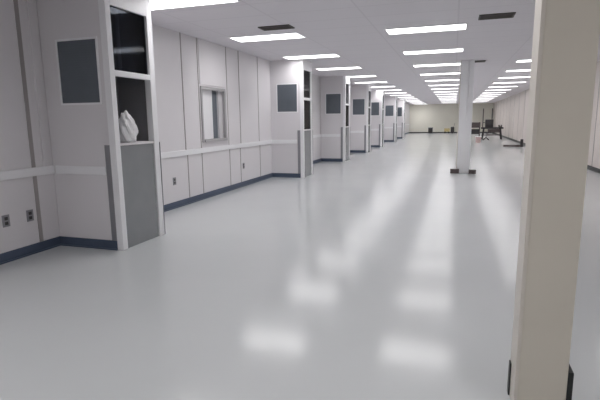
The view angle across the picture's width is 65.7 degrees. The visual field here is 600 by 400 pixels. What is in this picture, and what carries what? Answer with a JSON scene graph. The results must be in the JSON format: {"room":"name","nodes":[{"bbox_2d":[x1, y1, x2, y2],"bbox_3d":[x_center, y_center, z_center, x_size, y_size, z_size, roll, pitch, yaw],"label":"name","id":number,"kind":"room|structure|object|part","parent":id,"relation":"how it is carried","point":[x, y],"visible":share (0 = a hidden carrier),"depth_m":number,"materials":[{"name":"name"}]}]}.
{"room":"hospital ward","nodes":[
{"label":"hospital ward","id":0,"kind":"room"},
{"bbox_2d":[0,0,409,253],"bbox_3d":[2.864,-3.867,22.296,0.200,2.760,50.800,2,10,18],"label":"wall","id":1,"kind":"structure","parent":0,"point":[17,196],"depth_m":7.22,"materials":[{"name":"paint"}]},
{"bbox_2d":[1,214,9,227],"bbox_3d":[-2.924,0.209,4.626,0.011,0.120,0.080,2,10,18],"label":"wall outlet","id":2,"kind":"object","parent":1,"relation":"attached to","point":[5,218],"visible":1,"depth_m":4.62,"materials":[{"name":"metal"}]},
{"bbox_2d":[13,0,35,167],"bbox_3d":[-2.822,-1.257,4.752,0.006,1.855,0.045,2,10,18],"label":"trim","id":3,"kind":"structure","parent":1,"relation":"attached to","point":[16,9],"depth_m":4.76,"materials":[{"name":"grey metal"}]},
{"bbox_2d":[26,209,33,221],"bbox_3d":[-2.837,0.163,4.888,0.011,0.120,0.080,2,10,18],"label":"wall outlet","id":4,"kind":"object","parent":1,"relation":"attached to","point":[29,213],"visible":1,"depth_m":4.88,"materials":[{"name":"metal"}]},
{"bbox_2d":[26,0,47,165],"bbox_3d":[-2.769,-1.282,4.890,0.020,1.855,0.050,2,10,18],"label":"trim","id":5,"kind":"structure","parent":1,"relation":"attached to","point":[28,2],"depth_m":4.89,"materials":[{"name":"paint"}]},
{"bbox_2d":[33,176,43,241],"bbox_3d":[-2.805,0.098,4.984,0.006,0.715,0.045,2,10,18],"label":"trim","id":6,"kind":"structure","parent":1,"relation":"attached to","point":[37,202],"depth_m":4.98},
{"bbox_2d":[179,32,186,149],"bbox_3d":[-1.897,-1.746,7.543,0.006,1.855,0.022,2,10,18],"label":"trim","id":7,"kind":"structure","parent":1,"relation":"attached to","point":[179,32],"depth_m":7.53,"materials":[{"name":"grey metal"}]},
{"bbox_2d":[187,155,189,196],"bbox_3d":[-1.868,-0.397,7.812,0.006,0.715,0.020,2,10,18],"label":"trim","id":8,"kind":"structure","parent":1,"relation":"attached to","point":[187,155],"depth_m":7.80,"materials":[{"name":"grey metal"}]},
{"bbox_2d":[196,38,201,147],"bbox_3d":[-1.742,-1.827,8.011,0.006,1.855,0.016,2,10,18],"label":"trim","id":9,"kind":"structure","parent":1,"relation":"attached to","point":[196,38],"depth_m":7.99,"materials":[{"name":"grey metal"}]},
{"bbox_2d":[202,155,203,192],"bbox_3d":[-1.722,-0.474,8.252,0.006,0.715,0.018,2,10,18],"label":"trim","id":10,"kind":"structure","parent":1,"relation":"attached to","point":[202,155],"depth_m":8.24,"materials":[{"name":"grey metal"}]},
{"bbox_2d":[0,132,408,264],"bbox_3d":[2.990,-2.551,22.484,0.030,0.100,50.800,2,10,18],"label":"baseboard","id":11,"kind":"structure","parent":1,"relation":"attached to","point":[12,255],"depth_m":7.20,"materials":[{"name":"plastic"}]},
{"bbox_2d":[0,124,409,180],"bbox_3d":[2.976,-3.350,22.349,0.022,0.090,50.800,2,10,18],"label":"trim","id":12,"kind":"structure","parent":1,"relation":"attached to","point":[36,171],"depth_m":7.20,"materials":[{"name":"white plastic"}]},
{"bbox_2d":[197,38,225,87],"bbox_3d":[-1.584,-2.452,8.405,0.012,0.760,0.960,2,10,18],"label":"wall panel","id":13,"kind":"object","parent":1,"relation":"attached to","point":[211,58],"depth_m":8.35,"materials":[{"name":"paint"}]},
{"bbox_2d":[200,86,227,141],"bbox_3d":[-1.606,-1.570,8.555,0.150,0.970,0.920,2,10,18],"label":"window","id":14,"kind":"structure","parent":1,"relation":"in","point":[212,109],"depth_m":8.66,"materials":[{"name":"glass"}]},
{"bbox_2d":[202,89,213,138],"bbox_3d":[-1.717,-1.543,8.405,0.015,0.930,0.540,2,10,18],"label":"blind","id":15,"kind":"object","parent":14,"relation":"attached to","point":[207,94],"depth_m":8.50,"materials":[{"name":"white fabric"}]},
{"bbox_3d":[-1.614,-1.604,8.755,0.010,0.930,0.200,2,10,18],"label":"pane","id":16,"kind":"part","parent":14,"relation":"part of","materials":[{"name":"glass"}]},
{"bbox_3d":[-1.534,-1.632,8.916,0.040,0.930,0.160,2,10,18],"label":"panel","id":17,"kind":"part","parent":14,"relation":"part of","materials":[{"name":"paint"}]},
{"bbox_2d":[225,47,228,137],"bbox_3d":[-1.410,-2.003,9.013,0.006,1.855,0.014,2,10,18],"label":"trim","id":18,"kind":"structure","parent":1,"relation":"attached to","point":[225,47],"depth_m":9.02,"materials":[{"name":"grey metal"}]},
{"bbox_2d":[238,56,240,137],"bbox_3d":[-1.239,-2.093,9.528,0.006,1.855,0.022,2,10,18],"label":"trim","id":19,"kind":"structure","parent":1,"relation":"attached to","point":[238,56],"depth_m":9.52,"materials":[{"name":"grey metal"}]},
{"bbox_2d":[257,63,259,140],"bbox_3d":[-0.938,-2.252,10.436,0.006,1.855,0.018,2,10,18],"label":"trim","id":20,"kind":"structure","parent":1,"relation":"attached to","point":[257,63],"depth_m":10.45,"materials":[{"name":"grey metal"}]},
{"bbox_2d":[0,133,599,399],"bbox_3d":[6.612,-2.296,21.328,7.650,0.100,50.800,2,10,18],"label":"floor","id":21,"kind":"structure","parent":0,"point":[386,272],"depth_m":3.67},
{"bbox_2d":[36,0,165,249],"bbox_3d":[-2.209,-0.893,5.265,0.876,2.759,0.782,2,10,18],"label":"cabinet","id":22,"kind":"object","parent":21,"relation":"on","point":[98,56],"visible":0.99,"depth_m":4.99,"materials":[{"name":"paint"}]},
{"bbox_3d":[-2.298,-1.330,4.826,0.530,0.670,0.012,2,10,18],"label":"louver frame","id":23,"kind":"part","parent":22,"relation":"part of","materials":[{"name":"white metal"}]},
{"bbox_3d":[-2.374,-0.323,5.027,0.664,0.090,0.014,2,10,18],"label":"chair rail","id":24,"kind":"part","parent":22,"relation":"part of","materials":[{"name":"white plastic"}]},
{"bbox_3d":[-2.350,0.477,5.150,0.790,0.100,0.030,2,10,18],"label":"baseboard","id":25,"kind":"part","parent":22,"relation":"part of","materials":[{"name":"plastic"}]},
{"bbox_3d":[-1.941,-0.821,4.827,0.080,2.759,0.075,2,10,18],"label":"post","id":26,"kind":"part","parent":22,"relation":"part of","materials":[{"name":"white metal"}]},
{"bbox_2d":[118,110,137,142],"bbox_3d":[-1.904,-0.811,5.115,0.218,0.349,0.248,2,10,18],"label":"plastic bag","id":27,"kind":"object","parent":22,"relation":"on","point":[128,130],"visible":0.88,"depth_m":5.04,"materials":[{"name":"white plastic"}]},
{"bbox_3d":[-1.840,-1.696,4.996,0.006,0.635,0.590,2,10,18],"label":"glass pane","id":28,"kind":"part","parent":22,"relation":"part of","materials":[{"name":"black glass"}]},
{"bbox_2d":[120,141,153,145],"bbox_3d":[-2.027,-0.641,5.243,0.475,0.025,0.588,2,10,18],"label":"shelf","id":29,"kind":"object","parent":22,"relation":"attached to","point":[138,143],"depth_m":5.21,"materials":[{"name":"paint"}]},
{"bbox_3d":[-1.819,-0.068,5.274,0.020,1.120,0.590,2,10,18],"label":"panel","id":30,"kind":"part","parent":22,"relation":"part of","materials":[{"name":"grey metal"}]},
{"bbox_3d":[-1.732,-0.932,5.460,0.080,2.759,0.095,2,10,18],"label":"post","id":31,"kind":"part","parent":22,"relation":"part of","materials":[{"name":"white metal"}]},
{"bbox_2d":[270,59,312,177],"bbox_3d":[-0.217,-1.972,11.433,0.876,2.759,0.782,2,10,18],"label":"cabinet","id":32,"kind":"object","parent":21,"relation":"on","point":[290,80],"visible":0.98,"depth_m":11.12,"materials":[{"name":"plastic"}]},
{"bbox_3d":[-0.382,-1.402,11.194,0.664,0.090,0.014,2,10,18],"label":"chair rail","id":33,"kind":"part","parent":32,"relation":"part of","materials":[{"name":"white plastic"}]},
{"bbox_3d":[-0.359,-0.601,11.318,0.790,0.100,0.030,2,10,18],"label":"baseboard","id":34,"kind":"part","parent":32,"relation":"part of","materials":[{"name":"plastic"}]},
{"bbox_3d":[-0.307,-2.408,10.994,0.530,0.670,0.012,2,10,18],"label":"louver frame","id":35,"kind":"part","parent":32,"relation":"part of","materials":[{"name":"grey metal"}]},
{"bbox_3d":[0.050,-1.900,10.995,0.080,2.759,0.075,2,10,18],"label":"post","id":36,"kind":"part","parent":32,"relation":"part of","materials":[{"name":"white metal"}]},
{"bbox_3d":[0.160,-2.063,11.285,0.006,0.690,0.590,2,10,18],"label":"glass pane","id":37,"kind":"part","parent":32,"relation":"part of","materials":[{"name":"black glass"}]},
{"bbox_3d":[0.151,-2.775,11.163,0.006,0.635,0.590,2,10,18],"label":"glass pane","id":38,"kind":"part","parent":32,"relation":"part of","materials":[{"name":"glass"}]},
{"bbox_3d":[0.173,-1.146,11.441,0.020,1.120,0.590,2,10,18],"label":"panel","id":39,"kind":"part","parent":32,"relation":"part of","materials":[{"name":"grey metal"}]},
{"bbox_3d":[0.260,-2.010,11.627,0.080,2.759,0.095,2,10,18],"label":"post","id":40,"kind":"part","parent":32,"relation":"part of","materials":[{"name":"white metal"}]},
{"bbox_2d":[321,76,349,161],"bbox_3d":[1.179,-2.709,15.646,0.876,2.759,0.782,2,10,18],"label":"enclosure","id":41,"kind":"object","parent":21,"relation":"on","point":[335,90],"visible":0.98,"depth_m":15.32,"materials":[{"name":"plastic"}]},
{"bbox_3d":[1.014,-2.139,15.408,0.664,0.090,0.014,2,10,18],"label":"chair rail","id":42,"kind":"part","parent":41,"relation":"part of","materials":[{"name":"white plastic"}]},
{"bbox_3d":[1.038,-1.339,15.531,0.790,0.100,0.030,2,10,18],"label":"baseboard","id":43,"kind":"part","parent":41,"relation":"part of","materials":[{"name":"plastic"}]},
{"bbox_3d":[1.090,-3.146,15.208,0.530,0.670,0.012,2,10,18],"label":"louver frame","id":44,"kind":"part","parent":41,"relation":"part of","materials":[{"name":"grey metal"}]},
{"bbox_3d":[1.447,-2.637,15.209,0.080,2.759,0.075,2,10,18],"label":"post","id":45,"kind":"part","parent":41,"relation":"part of","materials":[{"name":"white metal"}]},
{"bbox_3d":[1.570,-1.884,15.655,0.020,1.120,0.590,2,10,18],"label":"panel","id":46,"kind":"part","parent":41,"relation":"part of","materials":[{"name":"grey metal"}]},
{"bbox_3d":[1.556,-2.800,15.499,0.006,0.690,0.590,2,10,18],"label":"glass pane","id":47,"kind":"part","parent":41,"relation":"part of","materials":[{"name":"glass"}]},
{"bbox_3d":[1.548,-3.513,15.377,0.006,0.635,0.590,2,10,18],"label":"glass pane","id":48,"kind":"part","parent":41,"relation":"part of","materials":[{"name":"glass"}]},
{"bbox_3d":[1.657,-2.748,15.841,0.080,2.759,0.095,2,10,18],"label":"post","id":49,"kind":"part","parent":41,"relation":"part of","materials":[{"name":"white metal"}]},
{"bbox_2d":[350,85,371,152],"bbox_3d":[2.514,-3.413,19.673,0.876,2.759,0.782,2,10,18],"label":"enclosure","id":50,"kind":"object","parent":21,"relation":"on","point":[360,95],"visible":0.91,"depth_m":19.34,"materials":[{"name":"plastic"}]},
{"bbox_3d":[2.372,-2.043,19.558,0.790,0.100,0.030,2,10,18],"label":"baseboard","id":51,"kind":"part","parent":50,"relation":"part of","materials":[{"name":"plastic"}]},
{"bbox_3d":[2.781,-3.342,19.235,0.080,2.759,0.075,2,10,18],"label":"post","id":52,"kind":"part","parent":50,"relation":"part of","materials":[{"name":"white metal"}]},
{"bbox_3d":[2.904,-2.588,19.681,0.020,1.120,0.590,2,10,18],"label":"panel","id":53,"kind":"part","parent":50,"relation":"part of","materials":[{"name":"grey metal"}]},
{"bbox_3d":[2.891,-3.505,19.525,0.006,0.690,0.590,2,10,18],"label":"glass pane","id":54,"kind":"part","parent":50,"relation":"part of","materials":[{"name":"grey glass"}]},
{"bbox_3d":[2.991,-3.453,19.867,0.080,2.759,0.095,2,10,18],"label":"post","id":55,"kind":"part","parent":50,"relation":"part of","materials":[{"name":"white metal"}]},
{"bbox_2d":[371,91,384,146],"bbox_3d":[3.755,-4.069,23.418,0.876,2.759,0.782,2,10,18],"label":"enclosure","id":56,"kind":"object","parent":21,"relation":"on","point":[377,97],"visible":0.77,"depth_m":23.05,"materials":[{"name":"plastic"}]},
{"bbox_3d":[4.023,-3.997,22.981,0.080,2.759,0.075,2,10,18],"label":"post","id":57,"kind":"part","parent":56,"relation":"part of","materials":[{"name":"white ceramic"}]},
{"bbox_3d":[4.232,-4.108,23.613,0.080,2.759,0.095,2,10,18],"label":"post","id":58,"kind":"part","parent":56,"relation":"part of","materials":[{"name":"white ceramic"}]},
{"bbox_2d":[384,96,397,141],"bbox_3d":[5.556,-5.019,28.849,0.876,2.759,0.782,2,10,18],"label":"enclosure","id":59,"kind":"object","parent":21,"relation":"on","point":[391,102],"visible":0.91,"depth_m":28.51,"materials":[{"name":"plastic"}]},
{"bbox_3d":[5.823,-4.948,28.412,0.080,2.759,0.075,2,10,18],"label":"post","id":60,"kind":"part","parent":59,"relation":"part of","materials":[{"name":"white ceramic"}]},
{"bbox_2d":[397,99,405,138],"bbox_3d":[7.076,-5.822,33.438,0.876,2.759,0.782,2,10,18],"label":"enclosure","id":61,"kind":"object","parent":21,"relation":"on","point":[401,102],"visible":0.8,"depth_m":33.07,"materials":[{"name":"plastic"}]},
{"bbox_3d":[7.344,-5.751,33.000,0.080,2.759,0.075,2,10,18],"label":"post","id":62,"kind":"part","parent":61,"relation":"part of","materials":[{"name":"white ceramic"}]},
{"bbox_2d":[450,60,475,173],"bbox_3d":[4.128,-2.055,11.611,0.610,2.759,0.420,2,10,18],"label":"support column","id":63,"kind":"structure","parent":21,"relation":"on","point":[467,67],"depth_m":11.53,"materials":[{"name":"white paint"}]},
{"bbox_3d":[3.992,-2.071,11.712,0.016,2.759,0.298,2,10,18],"label":"corner trim","id":64,"kind":"part","parent":63,"relation":"part of","materials":[{"name":"paint"}]},
{"bbox_2d":[471,122,479,135],"bbox_3d":[11.478,-4.566,30.639,0.680,1.120,0.540,2,10,18],"label":"equipment rack","id":65,"kind":"object","parent":21,"relation":"on","point":[474,124],"visible":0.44,"depth_m":30.36,"materials":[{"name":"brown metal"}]},
{"bbox_2d":[475,136,480,142],"bbox_3d":[10.112,-3.425,26.378,0.340,0.340,0.340,2,10,18],"label":"waste bin","id":66,"kind":"object","parent":21,"relation":"on","point":[478,138],"visible":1,"depth_m":26.28,"materials":[{"name":"pink plastic"}]},
{"bbox_2d":[481,127,503,138],"bbox_3d":[12.506,-4.352,30.335,1.320,0.784,0.700,2,10,18],"label":"bench","id":67,"kind":"object","parent":21,"relation":"on","point":[490,129],"visible":0.91,"depth_m":30.02,"materials":[{"name":"metal"}]},
{"bbox_2d":[482,108,492,126],"bbox_3d":[12.233,-5.341,30.253,0.650,1.200,0.400,2,10,18],"label":"rig","id":68,"kind":"object","parent":67,"relation":"on","point":[488,122],"visible":0.91,"depth_m":30.12,"materials":[{"name":"metal"}]},
{"bbox_3d":[12.591,-4.509,30.253,0.700,0.210,0.550,2,10,18],"label":"drawer","id":69,"kind":"part","parent":67,"relation":"part of","materials":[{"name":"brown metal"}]},
{"bbox_2d":[503,139,522,146],"bbox_3d":[10.182,-2.723,22.206,0.860,0.360,0.120,2,10,18],"label":"barrier","id":70,"kind":"object","parent":21,"relation":"on","point":[521,140],"visible":1,"depth_m":22.13,"materials":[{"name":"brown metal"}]},
{"bbox_3d":[10.126,-2.598,22.247,0.740,0.090,0.100,2,10,18],"label":"floor rail","id":71,"kind":"part","parent":70,"relation":"part of","materials":[{"name":"brown metal"}]},
{"bbox_2d":[507,0,599,399],"bbox_3d":[1.123,-0.376,2.005,0.250,2.759,0.184,2,10,18],"label":"support column","id":72,"kind":"structure","parent":21,"relation":"on","point":[566,33],"depth_m":1.99,"materials":[{"name":"paint"}]},
{"bbox_3d":[1.019,-0.381,2.037,0.016,2.759,0.180,2,10,18],"label":"corner trim","id":73,"kind":"part","parent":72,"relation":"part of","materials":[{"name":"paint"}]},
{"bbox_2d":[151,0,599,104],"bbox_3d":[6.578,-5.115,20.846,7.850,0.100,51.000,2,10,18],"label":"ceiling","id":74,"kind":"structure","parent":0,"point":[354,30],"depth_m":7.99,"materials":[{"name":"paint"}]},
{"bbox_2d":[150,0,239,10],"bbox_3d":[-1.358,-2.325,5.436,1.220,0.014,0.480,2,10,18],"label":"recessed light","id":75,"kind":"object","parent":74,"relation":"in","point":[155,4],"visible":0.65,"depth_m":5.53,"materials":[{"name":"white plastic"}]},
{"bbox_2d":[228,32,305,41],"bbox_3d":[-0.551,-2.752,7.871,1.220,0.014,0.480,2,10,18],"label":"recessed light","id":76,"kind":"object","parent":74,"relation":"in","point":[292,35],"visible":1,"depth_m":7.84,"materials":[{"name":"white plastic"}]},
{"bbox_2d":[258,24,294,30],"bbox_3d":[-0.359,-2.613,7.052,0.500,0.016,0.260,2,10,18],"label":"ceiling vent","id":77,"kind":"object","parent":74,"relation":"in","point":[287,26],"visible":1,"depth_m":7.02,"materials":[{"name":"black plastic"}]},
{"bbox_2d":[282,53,340,59],"bbox_3d":[0.256,-3.178,10.306,1.220,0.014,0.480,2,10,18],"label":"recessed light","id":78,"kind":"object","parent":74,"relation":"in","point":[333,54],"visible":1,"depth_m":10.27,"materials":[{"name":"white plastic"}]},
{"bbox_2d":[284,54,339,58],"bbox_3d":[0.256,-3.179,10.305,1.190,0.009,0.450,2,10,18],"label":"diffuser","id":79,"kind":"object","parent":78,"relation":"attached to","point":[316,55],"depth_m":10.27,"materials":[{"name":"white plastic"}]},
{"bbox_2d":[315,66,361,70],"bbox_3d":[1.063,-3.604,12.740,1.220,0.014,0.480,2,10,18],"label":"recessed light","id":80,"kind":"object","parent":74,"relation":"in","point":[353,67],"visible":1,"depth_m":12.71,"materials":[{"name":"white plastic"}]},
{"bbox_2d":[318,67,359,69],"bbox_3d":[1.063,-3.605,12.740,1.190,0.009,0.450,2,10,18],"label":"diffuser","id":81,"kind":"object","parent":80,"relation":"attached to","point":[334,68],"depth_m":12.72,"materials":[{"name":"white plastic"}]},
{"bbox_2d":[346,75,376,77],"bbox_3d":[1.870,-4.030,15.175,1.220,0.014,0.480,2,10,18],"label":"recessed light","id":82,"kind":"object","parent":74,"relation":"in","point":[360,75],"visible":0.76,"depth_m":15.13,"materials":[{"name":"white plastic"}]},
{"bbox_2d":[354,81,386,83],"bbox_3d":[2.676,-4.456,17.609,1.220,0.014,0.480,2,10,18],"label":"recessed light","id":83,"kind":"object","parent":74,"relation":"in","point":[374,81],"visible":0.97,"depth_m":17.61,"materials":[{"name":"white plastic"}]},
{"bbox_2d":[385,23,466,34],"bbox_3d":[1.979,-2.687,7.311,1.220,0.014,0.480,2,10,18],"label":"recessed light","id":84,"kind":"object","parent":74,"relation":"in","point":[459,26],"visible":1,"depth_m":7.28,"materials":[{"name":"white plastic"}]},
{"bbox_2d":[402,48,463,54],"bbox_3d":[2.786,-3.113,9.745,1.220,0.014,0.480,2,10,18],"label":"recessed light","id":85,"kind":"object","parent":74,"relation":"in","point":[451,49],"visible":1,"depth_m":9.72,"materials":[{"name":"white plastic"}]},
{"bbox_2d":[413,62,460,66],"bbox_3d":[3.593,-3.539,12.180,1.220,0.014,0.480,2,10,18],"label":"recessed light","id":86,"kind":"object","parent":74,"relation":"in","point":[439,64],"visible":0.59,"depth_m":12.11,"materials":[{"name":"white plastic"}]},
{"bbox_2d":[420,72,459,75],"bbox_3d":[4.400,-3.965,14.614,1.220,0.014,0.480,2,10,18],"label":"recessed light","id":87,"kind":"object","parent":74,"relation":"in","point":[450,72],"visible":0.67,"depth_m":14.52,"materials":[{"name":"white plastic"}]},
{"bbox_2d":[420,73,459,74],"bbox_3d":[4.399,-3.966,14.614,1.190,0.009,0.450,2,10,18],"label":"diffuser","id":88,"kind":"object","parent":87,"relation":"attached to","point":[426,73],"depth_m":14.53,"materials":[{"name":"white plastic"}]},
{"bbox_2d":[424,79,459,81],"bbox_3d":[5.207,-4.391,17.049,1.220,0.014,0.480,2,10,18],"label":"recessed light","id":89,"kind":"object","parent":74,"relation":"in","point":[443,79],"visible":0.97,"depth_m":17.07,"materials":[{"name":"white plastic"}]},
{"bbox_2d":[428,84,458,85],"bbox_3d":[6.013,-4.817,19.484,1.220,0.014,0.480,2,10,18],"label":"recessed light","id":90,"kind":"object","parent":74,"relation":"in","point":[443,84],"visible":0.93,"depth_m":19.58,"materials":[{"name":"white plastic"}]},
{"bbox_2d":[478,12,515,19],"bbox_3d":[2.724,-2.547,6.447,0.460,0.016,0.300,2,10,18],"label":"ceiling vent","id":91,"kind":"object","parent":74,"relation":"in","point":[510,14],"visible":1,"depth_m":6.43,"materials":[{"name":"black plastic"}]},
{"bbox_2d":[492,81,526,83],"bbox_3d":[8.353,-4.689,18.570,1.220,0.014,0.480,2,10,18],"label":"recessed light","id":92,"kind":"object","parent":74,"relation":"in","point":[523,81],"visible":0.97,"depth_m":18.51,"materials":[{"name":"white plastic"}]},
{"bbox_2d":[498,76,529,78],"bbox_3d":[7.561,-4.272,16.183,1.220,0.014,0.480,2,10,18],"label":"recessed light","id":93,"kind":"object","parent":74,"relation":"in","point":[517,76],"visible":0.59,"depth_m":16.21,"materials":[{"name":"white plastic"}]},
{"bbox_2d":[505,69,530,71],"bbox_3d":[6.770,-3.854,13.795,1.220,0.014,0.480,2,10,18],"label":"recessed light","id":94,"kind":"object","parent":74,"relation":"in","point":[519,69],"visible":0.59,"depth_m":13.85,"materials":[{"name":"white plastic"}]},
{"bbox_2d":[506,70,530,71],"bbox_3d":[6.770,-3.855,13.795,1.190,0.009,0.450,2,10,18],"label":"diffuser","id":95,"kind":"object","parent":94,"relation":"attached to","point":[506,70],"depth_m":13.87,"materials":[{"name":"white plastic"}]},
{"bbox_2d":[515,59,530,62],"bbox_3d":[5.979,-3.436,11.407,1.220,0.014,0.480,2,10,18],"label":"recessed light","id":96,"kind":"object","parent":74,"relation":"in","point":[524,60],"visible":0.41,"depth_m":11.46,"materials":[{"name":"white plastic"}]},
{"bbox_2d":[409,103,493,131],"bbox_3d":[14.494,-7.876,44.918,7.850,2.760,0.100,2,10,18],"label":"wall","id":97,"kind":"structure","parent":0,"point":[423,117],"depth_m":45.12,"materials":[{"name":"beige paint"}]},
{"bbox_2d":[409,132,491,132],"bbox_3d":[14.492,-6.551,45.091,7.590,0.090,0.012,2,10,18],"label":"baseboard","id":98,"kind":"structure","parent":97,"relation":"attached to","point":[409,132],"depth_m":45.53,"materials":[{"name":"rubber"}]},
{"bbox_2d":[493,61,599,168],"bbox_3d":[10.279,-3.547,19.894,0.100,2.760,50.800,2,10,18],"label":"wall","id":99,"kind":"structure","parent":0,"point":[512,113],"depth_m":24.89,"materials":[{"name":"paint"}]},
{"bbox_2d":[492,132,599,173],"bbox_3d":[10.233,-2.239,20.138,0.030,0.100,50.800,2,10,18],"label":"baseboard","id":100,"kind":"structure","parent":99,"relation":"attached to","point":[589,167],"depth_m":12.32,"materials":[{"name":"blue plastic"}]},
{"bbox_2d":[592,80,599,160],"bbox_3d":[7.559,-2.189,11.849,0.006,2.660,0.030,2,10,18],"label":"trim","id":101,"kind":"structure","parent":99,"relation":"attached to","point":[599,80],"depth_m":11.86,"materials":[{"name":"grey metal"}]}
]}

